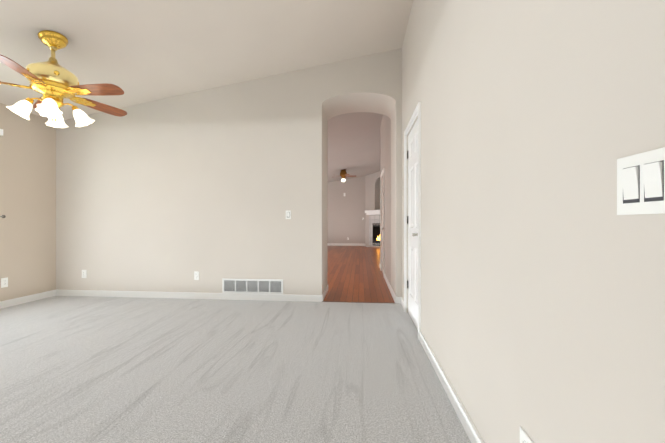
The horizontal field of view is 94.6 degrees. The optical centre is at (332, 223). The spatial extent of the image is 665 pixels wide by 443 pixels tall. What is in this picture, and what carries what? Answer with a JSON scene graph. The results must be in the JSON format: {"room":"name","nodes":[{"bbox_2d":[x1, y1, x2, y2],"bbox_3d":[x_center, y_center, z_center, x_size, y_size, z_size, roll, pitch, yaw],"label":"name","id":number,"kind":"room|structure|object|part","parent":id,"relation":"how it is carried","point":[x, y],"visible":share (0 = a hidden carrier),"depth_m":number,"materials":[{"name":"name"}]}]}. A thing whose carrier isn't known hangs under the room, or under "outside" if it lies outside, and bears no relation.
{"room":"living room","nodes":[
{"label":"living room","id":0,"kind":"room"},
{"bbox_2d":[0,103,55,300],"bbox_3d":[-4.261,-0.846,1.952,0.150,3.750,6.320,0,0,5],"label":"wall","id":1,"kind":"structure","parent":0,"point":[28,206],"depth_m":4.02,"materials":[{"name":"paint"}]},
{"bbox_2d":[1,277,7,287],"bbox_3d":[-4.016,0.724,3.756,0.008,0.115,0.070,0,0,5],"label":"electrical outlet","id":2,"kind":"object","parent":1,"relation":"attached to","point":[4,282],"visible":1,"depth_m":3.75,"materials":[{"name":"white plastic"}]},
{"bbox_2d":[0,243,483,442],"bbox_3d":[-1.274,0.978,6.564,7.000,0.105,15.750,0,0,5],"label":"baseboard","id":3,"kind":"structure","parent":1,"relation":"attached to","point":[471,431],"depth_m":4.09,"materials":[{"name":"white wood"}]},
{"bbox_2d":[0,0,412,181],"bbox_3d":[-0.976,-1.975,6.537,7.900,1.416,16.050,0,0,5],"label":"ceiling","id":4,"kind":"structure","parent":0,"point":[139,51],"depth_m":3.27,"materials":[{"name":"paint"}]},
{"bbox_2d":[0,30,126,127],"bbox_3d":[-2.519,-1.326,2.821,1.227,0.812,1.275,0,0,5],"label":"ceiling fan","id":5,"kind":"object","parent":4,"relation":"hanging from","point":[53,82],"visible":1,"depth_m":2.75,"materials":[{"name":"gold metal"}]},
{"label":"blade","id":6,"kind":"part","parent":5,"relation":"part of","materials":[{"name":"brown wood"}]},
{"bbox_3d":[-2.903,-1.215,3.102,0.460,0.006,0.158,0,13,40],"label":"blade","id":7,"kind":"part","parent":5,"relation":"part of","materials":[{"name":"brown wood"}]},
{"bbox_3d":[-2.570,-1.443,2.822,0.360,0.376,0.360,0,0,5],"label":"motor","id":8,"kind":"part","parent":5,"relation":"part of","materials":[{"name":"gold metal"}]},
{"bbox_3d":[-2.136,-1.215,2.791,0.460,0.006,0.158,0,-13,4],"label":"blade","id":9,"kind":"part","parent":5,"relation":"part of","materials":[{"name":"brown wood"}]},
{"label":"blade","id":10,"kind":"part","parent":5,"relation":"part of","materials":[{"name":"brown wood"}]},
{"bbox_2d":[338,169,355,181],"bbox_3d":[0.447,-1.833,11.827,0.978,0.480,0.981,0,0,5],"label":"ceiling fan","id":11,"kind":"object","parent":4,"relation":"hanging from","point":[343,174],"visible":0.96,"depth_m":11.72,"materials":[{"name":"gold metal"}]},
{"bbox_3d":[0.419,-1.893,11.807,0.280,0.360,0.280,0,0,5],"label":"motor","id":12,"kind":"part","parent":11,"relation":"part of","materials":[{"name":"gold metal"}]},
{"bbox_2d":[56,48,401,296],"bbox_3d":[-1.503,-0.845,4.522,5.176,3.750,0.700,0,0,5],"label":"wall","id":13,"kind":"structure","parent":0,"point":[210,186],"depth_m":4.19,"materials":[{"name":"paint"}]},
{"bbox_2d":[82,270,86,277],"bbox_3d":[-3.525,0.715,4.350,0.070,0.115,0.008,0,0,5],"label":"electrical outlet","id":14,"kind":"object","parent":13,"relation":"attached to","point":[84,273],"visible":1,"depth_m":4.35,"materials":[{"name":"white plastic"}]},
{"bbox_2d":[194,271,198,279],"bbox_3d":[-1.859,0.715,4.197,0.070,0.115,0.008,0,0,5],"label":"electrical outlet","id":15,"kind":"object","parent":13,"relation":"attached to","point":[196,275],"visible":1,"depth_m":4.20,"materials":[{"name":"white plastic"}]},
{"bbox_2d":[222,278,282,293],"bbox_3d":[-1.075,0.844,4.123,0.834,0.196,0.014,0,0,5],"label":"air vent","id":16,"kind":"object","parent":13,"relation":"in","point":[259,286],"visible":1,"depth_m":4.12,"materials":[{"name":"white metal"}]},
{"bbox_2d":[286,210,290,218],"bbox_3d":[-0.589,-0.116,4.080,0.070,0.115,0.012,0,0,5],"label":"light switch","id":17,"kind":"object","parent":13,"relation":"attached to","point":[288,214],"visible":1,"depth_m":4.08,"materials":[{"name":"white plastic"}]},
{"bbox_2d":[0,296,470,442],"bbox_3d":[-1.790,1.079,1.374,5.176,0.100,5.620,0,0,5],"label":"floor carpet","id":18,"kind":"object","parent":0,"point":[83,369],"visible":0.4,"depth_m":2.09,"materials":[{"name":"grey carpet"}]},
{"bbox_2d":[328,176,364,243],"bbox_3d":[-0.462,-1.042,14.473,7.120,4.150,0.150,0,0,5],"label":"wall","id":19,"kind":"structure","parent":0,"point":[346,213],"depth_m":14.29,"materials":[{"name":"paint"}]},
{"bbox_2d":[322,301,384,302],"bbox_3d":[0.341,1.034,4.006,0.966,0.012,0.030,0,0,5],"label":"threshold strip","id":20,"kind":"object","parent":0,"point":[354,302],"depth_m":3.99,"materials":[{"name":"brown"}]},
{"bbox_2d":[323,246,394,302],"bbox_3d":[-1.019,1.083,9.362,7.300,0.096,10.430,0,0,5],"label":"floor","id":21,"kind":"structure","parent":0,"point":[355,273],"depth_m":5.99,"materials":[{"name":"brown wood"}]},
{"bbox_2d":[364,210,379,247],"bbox_3d":[1.979,0.222,13.299,0.399,1.620,1.600,0,0,-40],"label":"fireplace","id":22,"kind":"object","parent":21,"relation":"on","point":[374,228],"visible":0.58,"depth_m":13.62,"materials":[{"name":"tile"}]},
{"bbox_2d":[365,171,379,245],"bbox_3d":[2.172,-0.993,13.460,1.428,4.050,1.428,0,0,5],"label":"wall","id":23,"kind":"structure","parent":0,"point":[372,191],"depth_m":13.92,"materials":[{"name":"white paint"}]},
{"bbox_2d":[380,115,390,284],"bbox_3d":[1.113,-0.844,5.930,0.222,3.750,2.580,0,0,5],"label":"wall","id":24,"kind":"structure","parent":0,"point":[385,144],"depth_m":5.30,"materials":[{"name":"beige paint"}]},
{"bbox_2d":[380,167,384,276],"bbox_3d":[1.017,-0.020,6.309,0.068,2.102,0.906,0,0,5],"label":"hall door","id":25,"kind":"structure","parent":24,"relation":"in","point":[383,174],"depth_m":5.86,"materials":[{"name":"white wood"}]},
{"bbox_2d":[402,0,664,442],"bbox_3d":[0.769,-0.846,1.493,0.200,3.750,6.320,0,0,5],"label":"wall","id":26,"kind":"structure","parent":0,"point":[542,291],"depth_m":0.90,"materials":[{"name":"paint"}]},
{"bbox_2d":[404,102,420,339],"bbox_3d":[0.803,-0.021,3.154,0.067,2.102,0.906,0,0,5],"label":"door frame","id":27,"kind":"structure","parent":26,"relation":"in","point":[417,110],"depth_m":2.71,"materials":[{"name":"white painted wood"}]},
{"bbox_2d":[408,119,417,329],"bbox_3d":[0.854,0.009,3.150,0.035,2.030,0.762,0,0,5],"label":"closet door","id":28,"kind":"structure","parent":26,"relation":"in","point":[413,223],"depth_m":3.17,"materials":[{"name":"white wood"}]},
{"bbox_2d":[520,426,532,442],"bbox_3d":[0.617,0.729,0.981,0.008,0.115,0.070,0,0,5],"label":"electrical outlet","id":29,"kind":"object","parent":26,"relation":"attached to","point":[525,437],"visible":1,"depth_m":0.98,"materials":[{"name":"white plastic"}]},
{"bbox_2d":[617,147,664,214],"bbox_3d":[0.578,-0.075,0.573,0.012,0.115,0.116,0,0,5],"label":"light switch","id":30,"kind":"object","parent":26,"relation":"attached to","point":[640,183],"visible":1,"depth_m":0.57,"materials":[{"name":"white plastic"}]}
]}

